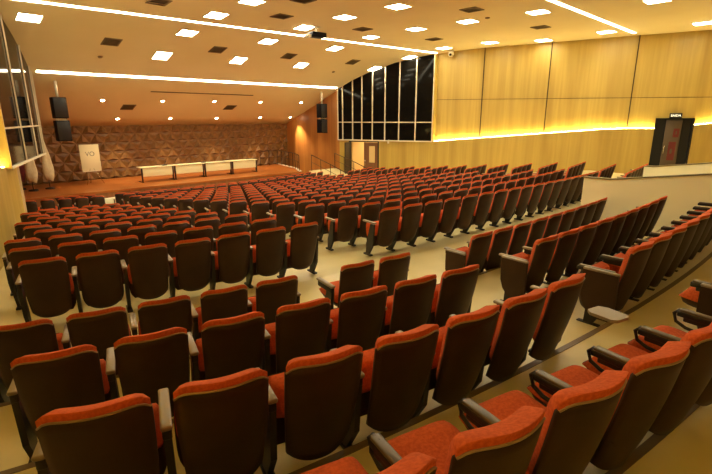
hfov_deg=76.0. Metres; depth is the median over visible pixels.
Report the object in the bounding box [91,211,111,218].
seat
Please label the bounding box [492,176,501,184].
seat
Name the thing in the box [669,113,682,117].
exit sign
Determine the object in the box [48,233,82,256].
seat
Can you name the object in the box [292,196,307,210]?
seat
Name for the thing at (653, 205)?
seat
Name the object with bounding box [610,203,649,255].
seat
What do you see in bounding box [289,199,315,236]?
seat
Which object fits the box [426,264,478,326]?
seat
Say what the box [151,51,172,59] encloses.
ceiling light
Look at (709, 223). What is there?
seat
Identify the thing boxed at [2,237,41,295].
seat
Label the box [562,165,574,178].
seat
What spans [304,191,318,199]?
seat
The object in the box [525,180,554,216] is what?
seat
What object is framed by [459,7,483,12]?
ceiling vent
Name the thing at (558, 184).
seat
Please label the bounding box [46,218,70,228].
seat
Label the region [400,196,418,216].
seat
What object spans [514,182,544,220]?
seat
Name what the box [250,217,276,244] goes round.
seat
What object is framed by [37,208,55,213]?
seat
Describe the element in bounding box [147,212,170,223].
seat
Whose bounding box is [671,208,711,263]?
seat
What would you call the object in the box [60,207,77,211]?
seat
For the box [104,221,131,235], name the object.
seat
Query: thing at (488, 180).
seat
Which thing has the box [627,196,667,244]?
seat
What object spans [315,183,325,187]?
seat
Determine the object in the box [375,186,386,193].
seat
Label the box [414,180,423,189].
seat
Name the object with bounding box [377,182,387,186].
seat
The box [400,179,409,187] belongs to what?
seat
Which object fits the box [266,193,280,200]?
seat
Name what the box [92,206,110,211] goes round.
seat
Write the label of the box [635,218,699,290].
seat
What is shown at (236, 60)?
ceiling light
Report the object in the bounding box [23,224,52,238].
seat
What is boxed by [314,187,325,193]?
seat
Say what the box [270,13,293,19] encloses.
ceiling vent
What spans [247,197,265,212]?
seat
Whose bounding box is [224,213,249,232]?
seat
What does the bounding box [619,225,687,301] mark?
seat
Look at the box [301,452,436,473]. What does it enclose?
seat
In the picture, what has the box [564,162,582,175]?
seat
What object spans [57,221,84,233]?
seat
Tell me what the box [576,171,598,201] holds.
seat
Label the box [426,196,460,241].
seat
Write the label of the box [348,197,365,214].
seat
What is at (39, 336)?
seat
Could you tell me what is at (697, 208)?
seat
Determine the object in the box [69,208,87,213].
seat
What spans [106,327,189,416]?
seat
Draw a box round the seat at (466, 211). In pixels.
[444,193,477,237]
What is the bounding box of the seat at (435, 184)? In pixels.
[429,182,439,193]
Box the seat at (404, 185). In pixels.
[401,182,412,195]
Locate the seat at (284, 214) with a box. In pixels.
[266,202,294,233]
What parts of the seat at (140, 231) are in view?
backrest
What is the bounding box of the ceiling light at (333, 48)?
[325,45,344,50]
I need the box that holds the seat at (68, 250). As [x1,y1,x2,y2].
[56,240,96,290]
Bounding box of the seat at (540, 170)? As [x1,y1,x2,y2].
[532,166,544,175]
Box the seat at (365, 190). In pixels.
[361,188,373,196]
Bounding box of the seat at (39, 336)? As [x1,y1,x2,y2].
[0,319,63,402]
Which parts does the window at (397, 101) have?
sill, panel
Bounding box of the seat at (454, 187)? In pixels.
[447,183,458,197]
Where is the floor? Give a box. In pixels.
[0,169,711,473]
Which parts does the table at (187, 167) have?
panel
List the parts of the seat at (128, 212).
backrest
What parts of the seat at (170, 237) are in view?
backrest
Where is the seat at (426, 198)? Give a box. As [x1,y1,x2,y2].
[421,193,436,212]
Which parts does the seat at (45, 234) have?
backrest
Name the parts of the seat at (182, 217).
backrest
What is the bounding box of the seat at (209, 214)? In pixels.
[191,212,220,227]
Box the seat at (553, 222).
[542,212,562,238]
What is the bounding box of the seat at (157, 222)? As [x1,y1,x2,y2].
[137,218,162,231]
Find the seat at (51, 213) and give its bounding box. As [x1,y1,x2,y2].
[45,210,64,215]
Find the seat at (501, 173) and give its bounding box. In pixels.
[496,170,504,176]
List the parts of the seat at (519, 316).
seat, backrest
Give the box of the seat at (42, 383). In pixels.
[6,344,111,462]
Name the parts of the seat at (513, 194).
backrest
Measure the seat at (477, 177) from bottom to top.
0.958 m
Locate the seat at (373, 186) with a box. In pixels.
[364,184,375,191]
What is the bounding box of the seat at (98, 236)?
[89,228,121,251]
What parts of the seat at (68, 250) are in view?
backrest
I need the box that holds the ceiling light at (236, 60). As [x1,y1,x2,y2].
[229,56,247,63]
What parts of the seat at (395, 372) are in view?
armrest, seat, backrest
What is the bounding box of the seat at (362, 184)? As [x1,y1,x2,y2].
[355,182,364,188]
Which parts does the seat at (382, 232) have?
armrest, seat, backrest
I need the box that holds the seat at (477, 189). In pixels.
[468,186,480,204]
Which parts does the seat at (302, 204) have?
backrest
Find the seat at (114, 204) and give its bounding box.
[103,203,119,207]
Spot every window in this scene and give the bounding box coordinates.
[0,13,45,169]
[337,54,438,141]
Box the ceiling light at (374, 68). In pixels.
[367,66,381,70]
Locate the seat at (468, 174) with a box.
[462,172,470,179]
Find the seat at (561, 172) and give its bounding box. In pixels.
[556,169,564,179]
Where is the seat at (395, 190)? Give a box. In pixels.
[385,188,400,200]
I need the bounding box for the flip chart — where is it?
[78,144,103,184]
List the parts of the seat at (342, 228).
seat, backrest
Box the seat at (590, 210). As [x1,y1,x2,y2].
[581,200,597,225]
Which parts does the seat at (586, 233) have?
backrest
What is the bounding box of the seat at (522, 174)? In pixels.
[517,171,525,179]
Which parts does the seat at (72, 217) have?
backrest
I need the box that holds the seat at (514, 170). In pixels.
[510,167,517,173]
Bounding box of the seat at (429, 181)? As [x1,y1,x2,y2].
[425,178,434,187]
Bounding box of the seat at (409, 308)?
[379,274,436,336]
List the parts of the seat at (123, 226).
backrest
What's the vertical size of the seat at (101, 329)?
0.958 m
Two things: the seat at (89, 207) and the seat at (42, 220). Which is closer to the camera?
the seat at (42, 220)
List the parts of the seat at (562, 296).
armrest, armrest, backrest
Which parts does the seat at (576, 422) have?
armrest, seat, backrest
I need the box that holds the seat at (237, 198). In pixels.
[227,197,245,210]
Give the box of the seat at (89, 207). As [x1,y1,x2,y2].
[82,205,99,209]
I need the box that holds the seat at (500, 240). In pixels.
[467,226,512,271]
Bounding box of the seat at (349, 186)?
[342,184,352,190]
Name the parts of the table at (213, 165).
panel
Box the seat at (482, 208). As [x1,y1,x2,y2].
[460,191,493,233]
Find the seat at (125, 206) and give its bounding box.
[114,204,131,209]
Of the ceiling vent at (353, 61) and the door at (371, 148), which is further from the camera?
the door at (371, 148)
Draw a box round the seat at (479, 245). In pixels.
[444,231,492,272]
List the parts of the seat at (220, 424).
armrest, backrest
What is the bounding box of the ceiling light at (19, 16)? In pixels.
[14,12,43,23]
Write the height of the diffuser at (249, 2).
0.008 m
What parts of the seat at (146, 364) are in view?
armrest, backrest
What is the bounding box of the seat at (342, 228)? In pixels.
[325,204,358,250]
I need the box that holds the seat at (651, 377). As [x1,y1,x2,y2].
[527,341,690,469]
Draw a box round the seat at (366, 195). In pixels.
[355,192,369,202]
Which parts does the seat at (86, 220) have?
backrest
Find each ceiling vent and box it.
[100,37,122,45]
[120,104,135,109]
[145,0,171,5]
[208,46,226,53]
[223,105,236,109]
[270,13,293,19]
[281,53,297,58]
[289,0,316,3]
[345,59,360,64]
[352,27,372,31]
[425,37,442,40]
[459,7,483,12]
[530,25,550,29]
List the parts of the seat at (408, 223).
seat, backrest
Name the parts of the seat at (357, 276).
armrest, seat, backrest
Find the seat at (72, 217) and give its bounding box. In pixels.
[64,214,86,221]
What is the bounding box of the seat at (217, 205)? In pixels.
[204,199,226,224]
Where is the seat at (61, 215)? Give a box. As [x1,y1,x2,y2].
[54,212,74,218]
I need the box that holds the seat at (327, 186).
[321,184,331,189]
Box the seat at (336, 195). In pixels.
[328,192,342,200]
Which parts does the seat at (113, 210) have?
backrest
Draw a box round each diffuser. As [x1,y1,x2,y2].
[204,12,228,18]
[239,0,263,4]
[259,39,277,43]
[294,63,307,67]
[334,15,355,19]
[363,36,377,38]
[369,67,380,70]
[387,4,409,9]
[406,27,424,30]
[526,10,548,14]
[644,0,670,3]
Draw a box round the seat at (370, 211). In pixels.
[348,201,380,246]
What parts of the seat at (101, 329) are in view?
armrest, backrest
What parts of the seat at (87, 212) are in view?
backrest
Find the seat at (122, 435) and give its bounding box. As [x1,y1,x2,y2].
[31,393,166,473]
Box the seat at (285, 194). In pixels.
[283,191,296,197]
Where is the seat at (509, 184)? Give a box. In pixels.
[504,179,516,193]
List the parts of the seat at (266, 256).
seat, backrest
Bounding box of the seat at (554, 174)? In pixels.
[549,170,558,180]
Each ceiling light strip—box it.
[17,0,435,53]
[36,70,336,88]
[548,0,634,32]
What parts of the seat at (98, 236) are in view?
backrest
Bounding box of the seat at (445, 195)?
[438,190,452,209]
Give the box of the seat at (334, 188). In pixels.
[328,186,339,191]
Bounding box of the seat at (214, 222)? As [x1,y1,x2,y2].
[194,217,219,237]
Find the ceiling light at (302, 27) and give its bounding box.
[292,24,314,30]
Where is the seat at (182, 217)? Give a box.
[167,215,191,227]
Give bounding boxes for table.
[137,165,174,182]
[169,162,204,179]
[200,160,231,176]
[228,159,257,173]
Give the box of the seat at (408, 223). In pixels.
[386,203,422,250]
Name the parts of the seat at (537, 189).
backrest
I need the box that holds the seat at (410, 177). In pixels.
[408,175,415,181]
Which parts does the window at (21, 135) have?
panel, sill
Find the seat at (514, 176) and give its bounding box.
[510,173,518,179]
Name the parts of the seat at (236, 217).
backrest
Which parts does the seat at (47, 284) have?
armrest, backrest, seat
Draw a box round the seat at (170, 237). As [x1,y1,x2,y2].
[139,230,177,276]
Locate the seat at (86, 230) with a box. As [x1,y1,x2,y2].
[70,225,99,240]
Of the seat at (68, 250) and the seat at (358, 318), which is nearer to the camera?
the seat at (358, 318)
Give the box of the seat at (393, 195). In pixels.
[386,192,400,200]
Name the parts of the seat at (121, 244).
backrest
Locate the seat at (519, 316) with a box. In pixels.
[449,288,547,390]
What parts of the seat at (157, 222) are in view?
backrest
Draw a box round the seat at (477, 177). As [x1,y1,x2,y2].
[461,175,480,186]
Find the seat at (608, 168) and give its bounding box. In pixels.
[604,166,609,177]
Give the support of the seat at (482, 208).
on the floor
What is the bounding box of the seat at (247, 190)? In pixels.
[245,189,256,197]
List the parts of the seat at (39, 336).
backrest, seat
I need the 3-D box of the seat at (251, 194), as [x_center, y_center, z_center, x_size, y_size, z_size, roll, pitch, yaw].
[-3.380,-0.984,14.730,0.555,0.958,0.614,-10,18,-34]
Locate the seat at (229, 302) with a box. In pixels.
[191,285,247,341]
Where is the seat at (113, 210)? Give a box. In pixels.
[103,207,122,213]
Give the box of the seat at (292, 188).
[290,186,300,190]
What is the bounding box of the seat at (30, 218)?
[27,214,49,221]
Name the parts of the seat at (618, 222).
backrest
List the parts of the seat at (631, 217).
backrest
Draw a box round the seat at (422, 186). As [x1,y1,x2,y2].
[416,184,427,195]
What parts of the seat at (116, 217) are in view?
backrest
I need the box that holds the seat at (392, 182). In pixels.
[387,180,398,192]
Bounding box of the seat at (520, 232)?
[506,220,531,254]
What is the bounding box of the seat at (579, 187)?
[562,174,586,205]
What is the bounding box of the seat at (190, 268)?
[168,237,210,297]
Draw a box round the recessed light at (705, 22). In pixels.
[691,21,711,25]
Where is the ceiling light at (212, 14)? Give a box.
[202,11,229,19]
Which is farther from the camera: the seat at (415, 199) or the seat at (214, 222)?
the seat at (415, 199)
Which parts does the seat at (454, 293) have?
seat, backrest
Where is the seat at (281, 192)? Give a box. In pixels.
[279,189,291,194]
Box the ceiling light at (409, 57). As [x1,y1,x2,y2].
[401,55,417,59]
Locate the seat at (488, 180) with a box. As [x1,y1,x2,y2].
[470,178,492,193]
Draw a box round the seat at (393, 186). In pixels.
[386,184,399,196]
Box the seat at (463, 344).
[395,305,499,418]
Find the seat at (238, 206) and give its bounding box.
[222,200,246,216]
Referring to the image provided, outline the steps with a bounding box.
[105,197,115,203]
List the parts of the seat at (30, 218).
backrest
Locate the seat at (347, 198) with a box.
[338,194,352,205]
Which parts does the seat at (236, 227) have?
backrest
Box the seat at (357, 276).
[316,260,374,308]
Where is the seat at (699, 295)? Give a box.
[678,279,711,328]
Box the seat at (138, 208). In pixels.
[126,205,144,211]
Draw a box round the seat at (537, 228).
[509,216,547,251]
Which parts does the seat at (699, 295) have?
seat, armrest, panel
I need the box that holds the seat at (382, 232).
[363,206,400,255]
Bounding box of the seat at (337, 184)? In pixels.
[334,182,344,187]
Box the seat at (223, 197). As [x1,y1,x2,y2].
[209,196,226,208]
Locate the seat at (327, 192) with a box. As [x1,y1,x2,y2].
[321,189,333,197]
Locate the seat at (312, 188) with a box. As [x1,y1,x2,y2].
[308,186,319,191]
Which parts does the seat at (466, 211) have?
backrest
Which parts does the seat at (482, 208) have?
backrest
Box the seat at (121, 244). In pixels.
[98,235,138,283]
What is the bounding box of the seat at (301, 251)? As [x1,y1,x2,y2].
[277,222,318,277]
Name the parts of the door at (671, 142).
notice panel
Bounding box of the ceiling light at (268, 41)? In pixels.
[257,38,278,44]
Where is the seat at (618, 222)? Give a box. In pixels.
[598,212,627,257]
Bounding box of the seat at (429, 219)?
[407,199,442,246]
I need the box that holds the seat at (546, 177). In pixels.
[542,172,551,182]
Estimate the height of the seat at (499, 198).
0.958 m
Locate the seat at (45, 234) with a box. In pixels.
[34,228,65,246]
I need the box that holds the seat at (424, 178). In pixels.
[421,176,429,183]
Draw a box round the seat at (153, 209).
[140,207,159,213]
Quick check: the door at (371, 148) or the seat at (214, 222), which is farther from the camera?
the door at (371, 148)
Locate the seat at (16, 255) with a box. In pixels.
[6,245,51,310]
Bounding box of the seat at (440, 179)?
[435,177,444,185]
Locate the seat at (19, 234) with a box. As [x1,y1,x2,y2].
[13,221,41,239]
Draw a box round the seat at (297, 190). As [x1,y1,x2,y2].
[294,187,305,193]
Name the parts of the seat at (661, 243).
armrest, seat, backrest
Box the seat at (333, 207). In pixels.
[318,200,345,241]
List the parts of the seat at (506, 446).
armrest, seat, backrest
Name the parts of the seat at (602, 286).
panel, seat, backrest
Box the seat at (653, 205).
[617,199,659,239]
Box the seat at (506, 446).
[367,406,545,473]
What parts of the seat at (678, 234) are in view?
backrest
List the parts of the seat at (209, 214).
backrest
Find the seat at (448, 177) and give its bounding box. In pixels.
[445,175,453,184]
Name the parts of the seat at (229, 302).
armrest, seat, backrest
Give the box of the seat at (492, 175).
[489,171,497,178]
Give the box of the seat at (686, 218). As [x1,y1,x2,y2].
[679,215,711,245]
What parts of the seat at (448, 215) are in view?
backrest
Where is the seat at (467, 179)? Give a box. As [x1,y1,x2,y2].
[462,176,471,182]
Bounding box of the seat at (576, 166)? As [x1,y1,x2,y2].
[563,164,578,176]
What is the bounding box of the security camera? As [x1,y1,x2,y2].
[448,50,453,56]
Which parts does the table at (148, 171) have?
panel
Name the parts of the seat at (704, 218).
backrest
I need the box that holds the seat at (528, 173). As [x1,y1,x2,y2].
[525,169,532,177]
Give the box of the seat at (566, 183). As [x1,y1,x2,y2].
[544,177,571,211]
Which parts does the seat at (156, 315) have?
armrest, backrest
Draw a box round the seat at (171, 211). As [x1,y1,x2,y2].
[156,208,176,215]
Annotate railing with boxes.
[260,150,299,170]
[311,155,347,175]
[334,153,373,171]
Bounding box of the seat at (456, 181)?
[452,178,461,186]
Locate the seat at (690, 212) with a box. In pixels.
[687,210,704,216]
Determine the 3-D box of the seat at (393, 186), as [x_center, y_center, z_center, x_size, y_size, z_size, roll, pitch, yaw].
[1.022,-1.189,14.127,0.555,0.958,0.614,-12,19,-39]
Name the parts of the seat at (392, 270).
seat, backrest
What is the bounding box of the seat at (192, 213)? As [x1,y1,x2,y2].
[174,210,195,225]
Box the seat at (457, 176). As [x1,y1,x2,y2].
[454,174,462,179]
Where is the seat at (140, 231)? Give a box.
[127,224,156,245]
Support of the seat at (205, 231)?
on the floor
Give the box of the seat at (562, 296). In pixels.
[493,273,585,365]
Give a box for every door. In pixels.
[344,141,378,173]
[649,118,694,165]
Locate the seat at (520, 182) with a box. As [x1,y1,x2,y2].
[503,177,525,209]
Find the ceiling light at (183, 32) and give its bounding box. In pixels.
[175,29,199,36]
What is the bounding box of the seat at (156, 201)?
[148,196,164,208]
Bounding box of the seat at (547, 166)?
[532,165,548,175]
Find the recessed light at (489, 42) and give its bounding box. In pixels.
[480,41,499,43]
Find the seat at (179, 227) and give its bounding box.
[162,220,189,240]
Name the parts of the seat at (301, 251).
seat, backrest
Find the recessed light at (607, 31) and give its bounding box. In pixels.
[596,30,616,33]
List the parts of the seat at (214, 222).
backrest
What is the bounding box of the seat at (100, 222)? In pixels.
[89,218,114,229]
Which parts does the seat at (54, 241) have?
backrest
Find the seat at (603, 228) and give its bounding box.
[562,217,613,276]
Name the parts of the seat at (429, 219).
seat, backrest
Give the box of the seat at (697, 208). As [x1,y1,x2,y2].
[693,202,711,211]
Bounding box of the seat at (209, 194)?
[199,193,211,200]
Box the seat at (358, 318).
[325,285,387,351]
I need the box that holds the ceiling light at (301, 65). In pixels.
[292,62,309,68]
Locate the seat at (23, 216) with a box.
[20,212,40,221]
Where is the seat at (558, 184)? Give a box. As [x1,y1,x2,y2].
[535,179,563,213]
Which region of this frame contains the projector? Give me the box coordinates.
[304,26,326,38]
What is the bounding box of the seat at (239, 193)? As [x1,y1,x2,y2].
[228,192,243,203]
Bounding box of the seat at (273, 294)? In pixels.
[247,275,300,323]
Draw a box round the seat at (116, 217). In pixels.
[104,213,126,221]
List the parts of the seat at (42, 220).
backrest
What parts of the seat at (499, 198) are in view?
backrest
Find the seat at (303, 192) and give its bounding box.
[299,189,311,195]
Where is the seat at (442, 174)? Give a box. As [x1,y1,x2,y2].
[438,173,446,180]
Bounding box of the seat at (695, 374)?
[582,322,711,434]
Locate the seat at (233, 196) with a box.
[227,194,244,206]
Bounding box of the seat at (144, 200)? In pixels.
[137,196,152,207]
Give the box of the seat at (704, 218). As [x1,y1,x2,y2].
[649,213,710,280]
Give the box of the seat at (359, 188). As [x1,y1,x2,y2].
[351,186,362,192]
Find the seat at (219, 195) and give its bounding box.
[213,194,227,203]
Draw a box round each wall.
[0,167,24,269]
[22,124,287,185]
[286,30,711,173]
[351,142,377,170]
[581,173,711,231]
[643,162,711,176]
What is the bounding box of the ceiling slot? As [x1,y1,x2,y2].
[151,91,252,95]
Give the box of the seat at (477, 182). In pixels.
[471,180,481,187]
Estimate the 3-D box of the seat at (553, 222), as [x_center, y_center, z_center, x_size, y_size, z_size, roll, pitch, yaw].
[3.445,-0.022,8.484,0.555,0.958,0.614,-13,19,-40]
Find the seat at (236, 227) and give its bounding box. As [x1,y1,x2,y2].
[213,221,245,250]
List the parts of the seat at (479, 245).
armrest, panel, seat, backrest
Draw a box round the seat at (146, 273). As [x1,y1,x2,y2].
[120,243,167,312]
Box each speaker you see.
[49,81,72,140]
[316,92,327,132]
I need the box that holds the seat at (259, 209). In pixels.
[243,201,268,230]
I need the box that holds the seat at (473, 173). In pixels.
[470,171,477,180]
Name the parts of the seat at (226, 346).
armrest, seat, backrest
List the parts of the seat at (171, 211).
backrest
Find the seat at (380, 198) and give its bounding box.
[368,195,383,211]
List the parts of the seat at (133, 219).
backrest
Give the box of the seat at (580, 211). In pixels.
[569,204,587,230]
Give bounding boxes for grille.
[53,98,67,116]
[57,122,71,139]
[321,104,326,116]
[322,120,326,131]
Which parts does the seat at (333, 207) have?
backrest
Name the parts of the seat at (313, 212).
backrest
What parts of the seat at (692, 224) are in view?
backrest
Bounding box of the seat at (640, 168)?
[620,166,642,176]
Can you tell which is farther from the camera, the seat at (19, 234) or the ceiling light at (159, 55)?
the ceiling light at (159, 55)
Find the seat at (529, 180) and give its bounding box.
[524,175,535,185]
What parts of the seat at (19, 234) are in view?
backrest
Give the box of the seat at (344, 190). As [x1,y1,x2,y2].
[336,187,348,194]
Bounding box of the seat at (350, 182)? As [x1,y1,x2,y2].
[346,181,355,186]
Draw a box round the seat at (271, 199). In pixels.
[269,195,284,209]
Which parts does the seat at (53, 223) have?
backrest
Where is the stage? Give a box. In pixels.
[23,164,301,206]
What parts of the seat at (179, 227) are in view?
backrest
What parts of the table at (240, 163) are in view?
panel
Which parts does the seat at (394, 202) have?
backrest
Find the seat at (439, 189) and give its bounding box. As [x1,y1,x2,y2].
[433,186,445,199]
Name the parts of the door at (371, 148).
glass panel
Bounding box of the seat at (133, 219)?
[119,215,143,226]
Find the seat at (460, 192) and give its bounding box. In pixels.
[453,188,467,206]
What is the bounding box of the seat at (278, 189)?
[276,187,287,192]
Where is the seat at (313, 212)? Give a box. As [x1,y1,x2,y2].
[293,203,324,235]
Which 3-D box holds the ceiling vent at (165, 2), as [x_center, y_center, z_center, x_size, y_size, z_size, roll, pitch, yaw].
[-6.035,-7.199,13.954,0.600,0.077,0.600,-14,20,-43]
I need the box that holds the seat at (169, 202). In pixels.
[160,197,178,208]
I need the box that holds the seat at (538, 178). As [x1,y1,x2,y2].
[533,174,543,184]
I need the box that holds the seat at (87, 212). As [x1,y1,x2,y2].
[79,210,99,216]
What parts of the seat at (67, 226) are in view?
backrest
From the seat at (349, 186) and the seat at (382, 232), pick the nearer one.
the seat at (382, 232)
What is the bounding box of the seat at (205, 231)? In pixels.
[183,226,213,250]
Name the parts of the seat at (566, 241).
backrest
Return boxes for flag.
[19,165,25,189]
[25,160,38,191]
[42,143,54,188]
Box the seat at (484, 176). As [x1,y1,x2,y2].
[480,173,489,180]
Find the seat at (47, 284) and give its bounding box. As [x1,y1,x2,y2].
[15,256,75,321]
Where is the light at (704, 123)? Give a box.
[438,123,707,140]
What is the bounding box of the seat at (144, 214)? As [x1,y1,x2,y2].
[131,211,152,218]
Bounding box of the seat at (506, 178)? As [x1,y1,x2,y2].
[501,174,510,181]
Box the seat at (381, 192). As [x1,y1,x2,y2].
[372,190,385,203]
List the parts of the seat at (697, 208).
armrest, armrest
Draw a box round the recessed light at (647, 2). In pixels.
[642,0,672,4]
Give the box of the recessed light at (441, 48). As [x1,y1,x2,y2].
[435,46,451,49]
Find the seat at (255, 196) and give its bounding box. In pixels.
[247,195,263,207]
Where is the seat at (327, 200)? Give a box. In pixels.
[318,197,334,212]
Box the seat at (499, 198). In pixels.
[475,189,507,229]
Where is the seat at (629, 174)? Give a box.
[624,171,632,177]
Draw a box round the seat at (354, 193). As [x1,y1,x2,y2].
[345,190,358,198]
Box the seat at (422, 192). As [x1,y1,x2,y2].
[419,188,431,202]
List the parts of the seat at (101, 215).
backrest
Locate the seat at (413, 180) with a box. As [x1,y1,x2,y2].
[411,177,419,185]
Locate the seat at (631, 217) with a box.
[596,207,639,261]
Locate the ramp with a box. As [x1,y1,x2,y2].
[309,168,347,176]
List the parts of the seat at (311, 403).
armrest, seat, backrest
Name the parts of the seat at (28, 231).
backrest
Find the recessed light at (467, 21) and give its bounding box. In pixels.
[455,19,480,23]
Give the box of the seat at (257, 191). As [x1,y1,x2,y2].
[246,190,258,200]
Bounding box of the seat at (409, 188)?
[401,186,414,200]
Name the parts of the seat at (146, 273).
armrest, seat, backrest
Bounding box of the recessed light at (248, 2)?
[237,0,266,5]
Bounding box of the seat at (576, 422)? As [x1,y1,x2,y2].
[457,370,627,473]
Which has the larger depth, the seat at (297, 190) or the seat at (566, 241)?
the seat at (297, 190)
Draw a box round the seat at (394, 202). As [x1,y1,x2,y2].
[378,198,400,219]
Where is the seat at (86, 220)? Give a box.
[75,216,99,225]
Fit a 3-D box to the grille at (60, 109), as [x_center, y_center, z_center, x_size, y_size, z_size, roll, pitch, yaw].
[-11.931,-5.221,18.416,0.440,0.740,0.014,-14,20,-43]
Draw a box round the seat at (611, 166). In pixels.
[598,165,612,177]
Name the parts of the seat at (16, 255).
backrest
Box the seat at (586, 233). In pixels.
[543,222,597,284]
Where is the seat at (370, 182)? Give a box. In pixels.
[367,181,376,188]
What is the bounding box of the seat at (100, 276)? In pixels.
[71,249,123,312]
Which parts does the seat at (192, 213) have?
backrest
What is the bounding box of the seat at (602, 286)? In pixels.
[576,241,653,326]
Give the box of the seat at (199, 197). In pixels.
[196,196,210,204]
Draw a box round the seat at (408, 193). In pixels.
[400,190,416,207]
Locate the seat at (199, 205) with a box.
[188,198,208,214]
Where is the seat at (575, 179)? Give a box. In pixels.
[553,175,579,208]
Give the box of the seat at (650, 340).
[587,306,711,405]
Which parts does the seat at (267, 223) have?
backrest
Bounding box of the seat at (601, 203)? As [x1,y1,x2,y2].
[591,197,607,222]
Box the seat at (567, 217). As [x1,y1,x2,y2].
[556,208,575,233]
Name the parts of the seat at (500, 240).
backrest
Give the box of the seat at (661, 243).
[599,232,672,311]
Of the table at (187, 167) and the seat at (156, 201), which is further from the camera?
the table at (187, 167)
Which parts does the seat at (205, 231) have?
backrest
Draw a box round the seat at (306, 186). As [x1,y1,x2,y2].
[303,184,313,189]
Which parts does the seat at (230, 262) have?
seat, backrest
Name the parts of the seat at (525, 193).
backrest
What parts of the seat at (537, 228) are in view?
backrest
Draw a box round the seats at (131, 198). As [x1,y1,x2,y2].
[25,161,647,212]
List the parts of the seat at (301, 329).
armrest, seat, backrest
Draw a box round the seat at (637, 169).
[617,168,638,177]
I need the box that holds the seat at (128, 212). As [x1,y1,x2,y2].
[116,209,136,216]
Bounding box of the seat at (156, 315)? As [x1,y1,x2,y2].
[128,295,191,334]
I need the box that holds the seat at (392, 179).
[387,178,397,188]
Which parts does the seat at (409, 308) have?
seat, backrest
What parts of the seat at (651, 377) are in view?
armrest, seat, backrest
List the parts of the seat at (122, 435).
armrest, backrest, seat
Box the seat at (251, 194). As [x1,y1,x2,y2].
[247,193,260,204]
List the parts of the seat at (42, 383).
armrest, backrest, seat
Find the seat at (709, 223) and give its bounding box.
[661,209,711,271]
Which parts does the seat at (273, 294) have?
seat, backrest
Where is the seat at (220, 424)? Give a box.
[158,368,268,473]
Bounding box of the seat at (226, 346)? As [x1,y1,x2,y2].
[187,312,264,380]
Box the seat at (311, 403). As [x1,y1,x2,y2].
[257,345,362,473]
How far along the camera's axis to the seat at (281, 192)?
15.00 m
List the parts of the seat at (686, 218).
armrest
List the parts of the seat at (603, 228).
backrest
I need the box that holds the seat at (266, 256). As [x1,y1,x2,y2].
[244,226,285,287]
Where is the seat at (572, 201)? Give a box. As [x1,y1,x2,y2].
[570,172,593,203]
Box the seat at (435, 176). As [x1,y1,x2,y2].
[430,174,437,179]
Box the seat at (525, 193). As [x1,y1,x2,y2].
[502,184,532,223]
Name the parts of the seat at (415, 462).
seat, backrest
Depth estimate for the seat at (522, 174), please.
14.88 m
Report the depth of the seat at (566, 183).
12.40 m
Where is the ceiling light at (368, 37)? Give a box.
[361,35,378,39]
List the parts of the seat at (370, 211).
seat, backrest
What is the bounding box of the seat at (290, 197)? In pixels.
[287,193,301,201]
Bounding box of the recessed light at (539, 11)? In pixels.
[524,9,551,14]
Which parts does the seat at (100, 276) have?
armrest, backrest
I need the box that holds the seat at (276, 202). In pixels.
[269,198,289,216]
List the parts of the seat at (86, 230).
backrest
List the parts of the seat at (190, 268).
seat, backrest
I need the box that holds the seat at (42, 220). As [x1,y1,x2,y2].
[36,216,59,224]
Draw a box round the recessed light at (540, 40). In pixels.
[533,38,553,41]
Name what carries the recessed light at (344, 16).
in the ceiling
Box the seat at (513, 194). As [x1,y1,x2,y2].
[489,186,520,226]
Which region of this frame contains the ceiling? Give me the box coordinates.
[0,0,711,126]
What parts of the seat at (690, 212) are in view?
armrest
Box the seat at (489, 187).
[467,183,493,194]
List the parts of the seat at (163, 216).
backrest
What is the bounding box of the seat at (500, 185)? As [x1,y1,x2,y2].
[480,181,505,202]
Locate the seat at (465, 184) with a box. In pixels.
[459,181,470,193]
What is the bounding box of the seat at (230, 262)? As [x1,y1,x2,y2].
[209,232,249,289]
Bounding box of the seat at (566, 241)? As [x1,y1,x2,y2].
[522,228,579,292]
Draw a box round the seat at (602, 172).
[598,167,606,176]
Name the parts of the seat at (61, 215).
backrest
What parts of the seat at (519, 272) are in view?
armrest, panel, seat, backrest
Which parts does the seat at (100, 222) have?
backrest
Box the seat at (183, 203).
[173,197,192,210]
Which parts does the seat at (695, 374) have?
armrest, seat, backrest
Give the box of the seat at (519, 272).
[499,234,558,300]
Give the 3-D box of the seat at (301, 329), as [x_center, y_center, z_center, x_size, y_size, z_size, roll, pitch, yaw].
[-0.548,0.913,3.906,0.558,0.958,0.614,-8,17,-28]
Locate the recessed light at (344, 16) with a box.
[331,14,357,19]
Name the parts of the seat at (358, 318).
seat, backrest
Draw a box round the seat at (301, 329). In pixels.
[262,298,330,375]
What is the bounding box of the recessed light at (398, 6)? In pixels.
[383,3,412,9]
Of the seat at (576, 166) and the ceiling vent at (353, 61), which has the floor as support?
the seat at (576, 166)
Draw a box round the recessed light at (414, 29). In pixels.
[404,27,426,31]
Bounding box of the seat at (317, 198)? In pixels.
[311,194,325,203]
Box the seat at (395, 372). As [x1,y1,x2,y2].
[330,324,438,448]
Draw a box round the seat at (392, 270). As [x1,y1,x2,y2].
[371,252,409,295]
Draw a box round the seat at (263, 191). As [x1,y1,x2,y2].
[261,189,273,195]
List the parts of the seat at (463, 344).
seat, backrest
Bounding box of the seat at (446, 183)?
[441,180,451,190]
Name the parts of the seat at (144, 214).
backrest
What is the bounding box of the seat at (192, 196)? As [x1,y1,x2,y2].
[181,195,195,199]
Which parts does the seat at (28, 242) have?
backrest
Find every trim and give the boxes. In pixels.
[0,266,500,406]
[17,167,27,212]
[289,252,711,473]
[605,404,699,473]
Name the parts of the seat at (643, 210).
backrest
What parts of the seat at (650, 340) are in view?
armrest, seat, armrest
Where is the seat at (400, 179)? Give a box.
[398,176,406,183]
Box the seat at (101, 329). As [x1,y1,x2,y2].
[61,306,131,374]
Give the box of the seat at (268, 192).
[263,191,276,197]

